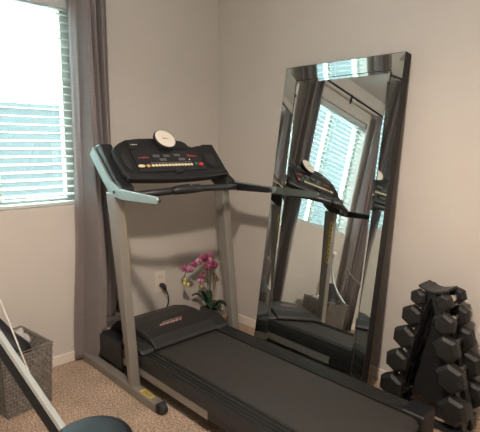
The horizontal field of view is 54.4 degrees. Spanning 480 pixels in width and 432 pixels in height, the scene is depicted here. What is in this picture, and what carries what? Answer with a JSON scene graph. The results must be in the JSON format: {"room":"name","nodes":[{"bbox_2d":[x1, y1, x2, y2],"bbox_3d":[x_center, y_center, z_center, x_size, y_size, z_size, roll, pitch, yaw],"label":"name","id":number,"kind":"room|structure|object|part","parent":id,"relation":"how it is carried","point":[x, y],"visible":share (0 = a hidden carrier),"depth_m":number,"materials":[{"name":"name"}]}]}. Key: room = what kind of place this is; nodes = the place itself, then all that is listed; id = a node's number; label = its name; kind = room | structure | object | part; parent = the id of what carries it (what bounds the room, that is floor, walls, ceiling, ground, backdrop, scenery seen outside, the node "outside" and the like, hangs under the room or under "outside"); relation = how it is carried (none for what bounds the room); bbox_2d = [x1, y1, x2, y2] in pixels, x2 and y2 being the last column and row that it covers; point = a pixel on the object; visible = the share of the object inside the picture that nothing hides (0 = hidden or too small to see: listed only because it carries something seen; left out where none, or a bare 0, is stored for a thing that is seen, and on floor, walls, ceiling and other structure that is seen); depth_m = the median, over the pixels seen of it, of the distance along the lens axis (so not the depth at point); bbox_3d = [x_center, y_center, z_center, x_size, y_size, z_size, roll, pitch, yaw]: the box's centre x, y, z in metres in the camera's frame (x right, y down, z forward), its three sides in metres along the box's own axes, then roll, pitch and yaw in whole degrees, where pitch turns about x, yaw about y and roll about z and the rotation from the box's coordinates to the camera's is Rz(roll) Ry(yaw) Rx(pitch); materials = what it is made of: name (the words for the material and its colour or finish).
{"room":"home gym","nodes":[
{"label":"home gym","id":0,"kind":"room"},
{"bbox_2d":[0,0,218,356],"bbox_3d":[-1.655,-0.234,2.221,4.000,2.440,0.150,-8,12,-43],"label":"wall","id":1,"kind":"structure","parent":0,"point":[163,54],"depth_m":3.09,"materials":[{"name":"beige paint"}]},
{"bbox_2d":[0,0,74,212],"bbox_3d":[-1.320,-0.606,2.482,0.975,1.171,0.139,-8,12,-43],"label":"window","id":2,"kind":"structure","parent":1,"relation":"in","point":[64,59],"depth_m":2.76,"materials":[{"name":"grey plastic"}]},
{"bbox_2d":[0,0,74,209],"bbox_3d":[-1.305,-0.607,2.466,0.967,1.160,0.058,-8,12,-43],"label":"window blind","id":3,"kind":"object","parent":2,"relation":"attached to","point":[60,5],"visible":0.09,"depth_m":2.61,"materials":[{"name":"white plastic"}]},
{"bbox_3d":[-1.311,-0.044,2.555,0.963,0.020,0.050,-8,12,-43],"label":"rail","id":4,"kind":"part","parent":3,"relation":"part of","materials":[{"name":"white plastic"}]},
{"bbox_3d":[-1.308,-0.028,2.555,0.975,0.007,0.089,-8,12,-43],"label":"sill","id":5,"kind":"part","parent":2,"relation":"part of","materials":[{"name":"white paint"}]},
{"bbox_2d":[44,351,74,367],"bbox_3d":[-1.615,0.950,2.345,3.988,0.062,0.012,-8,12,-43],"label":"baseboard","id":6,"kind":"structure","parent":1,"relation":"attached to","point":[70,356],"depth_m":2.85,"materials":[{"name":"beige paint"}]},
{"bbox_2d":[155,271,165,292],"bbox_3d":[-0.562,0.465,3.298,0.090,0.149,0.008,-8,12,-43],"label":"wall outlet","id":7,"kind":"object","parent":1,"relation":"attached to","point":[160,277],"visible":0.91,"depth_m":3.29,"materials":[{"name":"beige plastic"}]},
{"bbox_2d":[158,274,162,280],"bbox_3d":[-0.561,0.433,3.291,0.036,0.044,0.003,-8,12,-43],"label":"socket","id":8,"kind":"object","parent":7,"relation":"attached to","point":[160,276],"depth_m":3.29,"materials":[{"name":"beige plastic"}]},
{"bbox_2d":[159,283,168,306],"bbox_3d":[-0.557,0.654,3.293,0.113,0.366,0.055,-8,12,-43],"label":"power cord","id":9,"kind":"object","parent":1,"relation":"attached to","point":[162,285],"visible":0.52,"depth_m":3.28,"materials":[{"name":"black rubber"}]},
{"bbox_3d":[-1.276,-1.296,2.236,1.559,0.090,0.105,-8,12,-43],"label":"curtain rod","id":10,"kind":"object","parent":1,"relation":"attached to","visible":0},
{"bbox_2d":[67,0,119,359],"bbox_3d":[-0.842,-0.219,2.780,0.335,2.228,0.171,-8,12,-43],"label":"curtain","id":11,"kind":"object","parent":10,"relation":"hanging from","point":[96,291],"visible":0.91,"depth_m":2.75,"materials":[{"name":"fabric"}]},
{"bbox_2d":[0,316,479,431],"bbox_3d":[-0.155,1.278,0.877,4.300,0.100,4.500,-8,12,-43],"label":"floor","id":12,"kind":"structure","parent":0,"point":[79,390],"depth_m":2.41,"materials":[{"name":"carpet"}]},
{"bbox_2d":[0,325,52,419],"bbox_3d":[-1.174,0.804,2.430,0.330,0.333,0.264,8,11,38],"label":"woven basket","id":13,"kind":"object","parent":12,"relation":"on","point":[10,408],"visible":0.62,"depth_m":2.35,"materials":[{"name":"grey wicker"}]},
{"bbox_2d":[0,318,33,368],"bbox_3d":[-1.162,0.641,2.360,0.212,0.288,0.112,-1,9,-11],"label":"boot","id":14,"kind":"object","parent":13,"relation":"in","point":[24,345],"visible":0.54,"depth_m":2.35,"materials":[{"name":"black"}]},
{"bbox_2d":[3,364,30,399],"bbox_3d":[-1.188,0.851,2.445,0.170,0.206,0.240,-8,12,-43],"label":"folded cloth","id":15,"kind":"object","parent":13,"relation":"on","point":[3,364],"visible":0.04,"depth_m":2.35,"materials":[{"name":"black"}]},
{"bbox_2d":[14,328,30,342],"bbox_3d":[-1.187,0.674,2.499,0.108,0.137,0.165,-8,12,-43],"label":"plastic bag","id":16,"kind":"object","parent":13,"relation":"in","point":[20,331],"visible":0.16,"depth_m":2.49,"materials":[{"name":"white plastic"}]},
{"bbox_2d":[0,300,131,431],"bbox_3d":[-1.038,0.665,1.705,1.459,0.832,0.648,8,11,38],"label":"exercise machine","id":17,"kind":"object","parent":12,"relation":"on","point":[20,372],"visible":1,"depth_m":1.64,"materials":[{"name":"silver metal"}]},
{"bbox_3d":[-0.820,0.594,1.804,0.167,0.600,0.006,-8,12,-43],"label":"pull cord","id":18,"kind":"part","parent":17,"relation":"part of","materials":[{"name":"white fabric"}]},
{"bbox_3d":[-0.463,0.709,1.461,0.250,0.046,0.250,-8,12,-43],"label":"seat","id":19,"kind":"part","parent":17,"relation":"part of","materials":[{"name":"black leather"}]},
{"bbox_2d":[181,252,225,312],"bbox_3d":[-0.257,0.538,3.398,0.420,0.574,0.196,-8,12,-43],"label":"potted orchid","id":20,"kind":"object","parent":12,"relation":"on","point":[209,264],"visible":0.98,"depth_m":3.38,"materials":[{"name":"pink plant"}]},
{"bbox_3d":[-0.349,0.369,3.253,0.062,0.057,0.023,-2,9,-15],"label":"flower","id":21,"kind":"part","parent":20,"relation":"part of","materials":[{"name":"pink plant"}]},
{"bbox_3d":[-0.307,0.506,3.358,0.017,0.410,0.257,8,12,40],"label":"stem","id":22,"kind":"part","parent":20,"relation":"part of","materials":[{"name":"green"}]},
{"bbox_3d":[-0.290,0.319,3.311,0.064,0.060,0.022,-8,12,-43],"label":"flower","id":23,"kind":"part","parent":20,"relation":"part of","materials":[{"name":"pink plant"}]},
{"bbox_3d":[-0.281,0.462,3.323,0.051,0.049,0.011,0,9,-3],"label":"flower","id":24,"kind":"part","parent":20,"relation":"part of","materials":[{"name":"pink plant"}]},
{"bbox_3d":[-0.270,0.432,3.358,0.058,0.055,0.015,1,9,1],"label":"flower","id":25,"kind":"part","parent":20,"relation":"part of","materials":[{"name":"pink plant"}]},
{"bbox_3d":[-0.263,0.287,3.319,0.055,0.052,0.015,-2,9,-17],"label":"flower","id":26,"kind":"part","parent":20,"relation":"part of","materials":[{"name":"pink plant"}]},
{"bbox_3d":[-0.243,0.522,3.408,0.030,0.363,0.136,4,10,23],"label":"stem","id":27,"kind":"part","parent":20,"relation":"part of","materials":[{"name":"green plant"}]},
{"bbox_3d":[-0.236,0.361,3.369,0.062,0.058,0.022,1,9,3],"label":"flower","id":28,"kind":"part","parent":20,"relation":"part of","materials":[{"name":"pink plant"}]},
{"bbox_2d":[83,138,434,431],"bbox_3d":[-0.026,0.293,2.416,0.827,1.366,1.895,-8,12,-43],"label":"treadmill","id":29,"kind":"object","parent":12,"relation":"on","point":[237,380],"visible":0.99,"depth_m":2.46,"materials":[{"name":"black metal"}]},
{"bbox_3d":[-0.676,-0.247,2.491,0.074,0.268,0.310,-8,12,-43],"label":"handle arm","id":30,"kind":"part","parent":29,"relation":"part of","materials":[{"name":"black plastic"}]},
{"bbox_3d":[-0.683,0.918,2.642,0.052,0.048,0.810,-8,12,-43],"label":"rail","id":31,"kind":"part","parent":29,"relation":"part of","materials":[{"name":"silver metal"}]},
{"bbox_3d":[-0.598,-0.211,2.353,0.012,0.261,0.650,-8,12,-43],"label":"arm plate","id":32,"kind":"part","parent":29,"relation":"part of","materials":[{"name":"grey paint"}]},
{"bbox_2d":[122,335,153,354],"bbox_3d":[-0.573,0.720,2.621,0.088,0.039,0.215,-8,12,-43],"label":"hood","id":33,"kind":"object","parent":29,"relation":"attached to","point":[145,344],"depth_m":2.59,"materials":[{"name":"black plastic"}]},
{"bbox_2d":[110,305,215,349],"bbox_3d":[-0.487,0.724,2.925,0.452,0.230,0.524,-8,12,-43],"label":"hood","id":34,"kind":"object","parent":29,"relation":"attached to","point":[169,327],"depth_m":2.79,"materials":[{"name":"black plastic"}]},
{"bbox_2d":[153,130,175,149],"bbox_3d":[-0.439,-0.442,2.712,0.142,0.114,0.106,-8,12,-43],"label":"gadget","id":35,"kind":"object","parent":29,"relation":"on","point":[163,139],"visible":1,"depth_m":2.69,"materials":[{"name":"white plastic"}]},
{"bbox_3d":[-0.503,0.856,2.526,0.030,0.043,1.040,-8,12,-43],"label":"deck frame","id":36,"kind":"part","parent":29,"relation":"part of","materials":[{"name":"silver metal"}]},
{"bbox_3d":[-0.401,-0.318,2.662,0.460,0.122,0.112,-8,12,-43],"label":"display panel","id":37,"kind":"part","parent":29,"relation":"part of","materials":[{"name":"black plastic"}]},
{"bbox_3d":[-0.145,0.849,2.195,0.096,0.076,1.405,-8,12,-43],"label":"foot rail","id":38,"kind":"part","parent":29,"relation":"part of","materials":[{"name":"black plastic"}]},
{"bbox_2d":[200,308,228,328],"bbox_3d":[-0.178,0.654,2.998,0.108,0.059,0.214,-8,12,-43],"label":"hood","id":39,"kind":"object","parent":29,"relation":"attached to","point":[217,320],"depth_m":2.96,"materials":[{"name":"black plastic"}]},
{"bbox_3d":[-0.157,-0.320,2.988,0.074,0.268,0.310,-8,12,-43],"label":"handle arm","id":40,"kind":"part","parent":29,"relation":"part of","materials":[{"name":"black plastic"}]},
{"bbox_3d":[0.119,0.959,1.894,0.026,0.038,0.745,-8,12,-43],"label":"frame","id":41,"kind":"part","parent":29,"relation":"part of","materials":[{"name":"black plastic"}]},
{"bbox_3d":[-0.018,-0.293,2.909,0.012,0.261,0.650,-8,12,-43],"label":"arm plate","id":42,"kind":"part","parent":29,"relation":"part of","materials":[{"name":"grey paint"}]},
{"bbox_3d":[0.252,0.793,2.575,0.110,0.076,1.405,-8,12,-43],"label":"foot rail","id":43,"kind":"part","parent":29,"relation":"part of","materials":[{"name":"black plastic"}]},
{"bbox_2d":[254,51,410,382],"bbox_3d":[0.477,0.029,2.704,0.333,1.811,0.804,-8,12,-43],"label":"floor mirror","id":44,"kind":"object","parent":12,"relation":"on","point":[340,127],"visible":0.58,"depth_m":2.65,"materials":[{"name":"silver mirror"}]},
{"bbox_3d":[0.206,-0.019,2.991,0.319,1.811,0.003,-8,12,-43],"label":"edge trim","id":45,"kind":"part","parent":44,"relation":"part of","materials":[{"name":"black"}]},
{"bbox_3d":[0.223,-0.015,2.951,0.290,1.801,0.084,-8,12,-43],"label":"frame panel","id":46,"kind":"part","parent":44,"relation":"part of","materials":[{"name":"silver metal"}]},
{"bbox_3d":[0.571,-0.834,2.650,0.026,0.083,0.793,-8,12,-43],"label":"frame panel","id":47,"kind":"part","parent":44,"relation":"part of","materials":[{"name":"metal"}]},
{"bbox_3d":[0.583,-0.874,2.655,0.054,0.011,0.799,-8,12,-43],"label":"edge trim","id":48,"kind":"part","parent":44,"relation":"part of","materials":[{"name":"black"}]},
{"bbox_3d":[0.710,0.071,2.437,0.290,1.801,0.084,-8,12,-43],"label":"frame panel","id":49,"kind":"part","parent":44,"relation":"part of","materials":[{"name":"silver metal"}]},
{"bbox_3d":[0.750,0.076,2.418,0.319,1.811,0.003,-8,12,-43],"label":"edge trim","id":50,"kind":"part","parent":44,"relation":"part of","materials":[{"name":"black"}]},
{"bbox_2d":[398,280,475,431],"bbox_3d":[0.946,0.663,2.282,0.240,0.692,0.395,-8,12,-43],"label":"dumbbell rack","id":51,"kind":"object","parent":12,"relation":"on","point":[424,385],"visible":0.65,"depth_m":2.32,"materials":[{"name":"black metal"}]},
{"bbox_2d":[380,361,419,395],"bbox_3d":[0.853,0.839,2.442,0.290,0.130,0.117,-8,12,-43],"label":"dumbbell","id":52,"kind":"object","parent":51,"relation":"on","point":[391,382],"visible":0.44,"depth_m":2.34,"materials":[{"name":"black rubber"}]},
{"bbox_2d":[386,342,425,371],"bbox_3d":[0.861,0.706,2.396,0.265,0.122,0.107,-8,12,-43],"label":"dumbbell","id":53,"kind":"object","parent":51,"relation":"on","point":[397,359],"visible":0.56,"depth_m":2.30,"materials":[{"name":"black rubber"}]},
{"bbox_2d":[393,322,432,347],"bbox_3d":[0.874,0.579,2.345,0.240,0.118,0.108,-8,12,-43],"label":"dumbbell","id":54,"kind":"object","parent":51,"relation":"on","point":[405,336],"visible":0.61,"depth_m":2.26,"materials":[{"name":"black rubber"}]},
{"bbox_3d":[0.845,0.665,2.308,0.045,0.629,0.168,-8,12,-43],"label":"post","id":55,"kind":"part","parent":51,"relation":"part of","materials":[{"name":"black metal"}]},
{"bbox_2d":[402,304,434,325],"bbox_3d":[0.888,0.467,2.299,0.220,0.106,0.095,-8,12,-43],"label":"dumbbell","id":56,"kind":"object","parent":51,"relation":"on","point":[412,315],"visible":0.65,"depth_m":2.22,"materials":[{"name":"black rubber"}]},
{"bbox_3d":[0.917,0.655,2.377,0.045,0.629,0.168,-8,12,-43],"label":"post","id":57,"kind":"part","parent":51,"relation":"part of","materials":[{"name":"black metal"}]},
{"bbox_2d":[411,282,436,304],"bbox_3d":[0.900,0.374,2.258,0.200,0.080,0.071,-8,12,-43],"label":"dumbbell","id":58,"kind":"object","parent":51,"relation":"on","point":[418,296],"visible":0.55,"depth_m":2.19,"materials":[{"name":"black rubber"}]},
{"bbox_3d":[0.981,0.743,2.319,0.015,0.390,0.249,-8,12,-43],"label":"plate","id":59,"kind":"part","parent":51,"relation":"part of","materials":[{"name":"black metal"}]},
{"bbox_3d":[0.975,0.687,2.175,0.045,0.630,0.198,-8,12,-43],"label":"post","id":60,"kind":"part","parent":51,"relation":"part of","materials":[{"name":"black metal"}]},
{"bbox_2d":[435,287,466,311],"bbox_3d":[0.984,0.386,2.173,0.200,0.080,0.080,-8,12,-43],"label":"dumbbell","id":61,"kind":"object","parent":51,"relation":"on","point":[444,302],"visible":0.94,"depth_m":2.12,"materials":[{"name":"black rubber"}]},
{"bbox_3d":[0.984,0.386,2.173,0.108,0.033,0.034,-8,12,-43],"label":"handle","id":62,"kind":"part","parent":61,"relation":"part of","materials":[{"name":"silver metal"}]},
{"bbox_2d":[433,304,470,335],"bbox_3d":[0.996,0.485,2.190,0.220,0.108,0.096,-8,12,-43],"label":"dumbbell","id":63,"kind":"object","parent":51,"relation":"on","point":[444,323],"visible":0.97,"depth_m":2.13,"materials":[{"name":"black rubber"}]},
{"bbox_3d":[0.996,0.485,2.190,0.114,0.033,0.034,-8,12,-43],"label":"handle","id":64,"kind":"part","parent":63,"relation":"part of","materials":[{"name":"silver metal"}]},
{"bbox_2d":[432,325,476,363],"bbox_3d":[1.013,0.601,2.202,0.240,0.124,0.125,-8,12,-43],"label":"dumbbell","id":65,"kind":"object","parent":51,"relation":"on","point":[447,349],"visible":0.94,"depth_m":2.14,"materials":[{"name":"black rubber"}]},
{"bbox_3d":[1.013,0.601,2.202,0.125,0.033,0.034,-8,12,-43],"label":"handle","id":66,"kind":"part","parent":65,"relation":"part of","materials":[{"name":"silver metal"}]},
{"bbox_2d":[435,349,479,394],"bbox_3d":[1.041,0.733,2.211,0.265,0.140,0.134,-8,12,-43],"label":"dumbbell","id":67,"kind":"object","parent":51,"relation":"on","point":[452,378],"visible":0.89,"depth_m":2.14,"materials":[{"name":"black rubber"}]},
{"bbox_3d":[1.041,0.733,2.211,0.138,0.033,0.034,-8,12,-43],"label":"handle","id":68,"kind":"part","parent":67,"relation":"part of","materials":[{"name":"silver metal"}]},
{"bbox_2d":[437,378,479,427],"bbox_3d":[1.065,0.885,2.227,0.290,0.137,0.138,-8,12,-43],"label":"dumbbell","id":69,"kind":"object","parent":51,"relation":"on","point":[453,410],"visible":0.77,"depth_m":2.14,"materials":[{"name":"black rubber"}]},
{"bbox_3d":[1.047,0.677,2.244,0.045,0.630,0.198,-8,12,-43],"label":"post","id":70,"kind":"part","parent":51,"relation":"part of","materials":[{"name":"black metal"}]},
{"bbox_2d":[218,0,479,406],"bbox_3d":[1.296,-0.196,2.160,0.150,2.440,4.350,-8,12,-43],"label":"wall","id":71,"kind":"structure","parent":0,"point":[433,234],"depth_m":2.54,"materials":[{"name":"beige paint"}]},
{"bbox_2d":[218,307,479,418],"bbox_3d":[1.279,0.996,2.237,0.012,0.062,4.200,-8,12,-43],"label":"baseboard","id":72,"kind":"structure","parent":71,"relation":"attached to","point":[374,371],"depth_m":2.76,"materials":[{"name":"beige paint"}]},
{"label":"outside","id":73,"kind":"structure","parent":0,"visible":0},
{"bbox_3d":[-2.771,1.017,4.298,15.000,0.100,4.050,-8,12,-43],"label":"ground","id":74,"kind":"structure","parent":73,"visible":0},
{"bbox_2d":[0,102,63,200],"bbox_3d":[-6.034,-1.948,3.636,20.000,5.900,0.350,-8,12,-43],"label":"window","id":75,"kind":"structure","parent":74,"relation":"on","point":[3,111],"depth_m":6.63,"materials":[{"name":"paint"}]}
]}

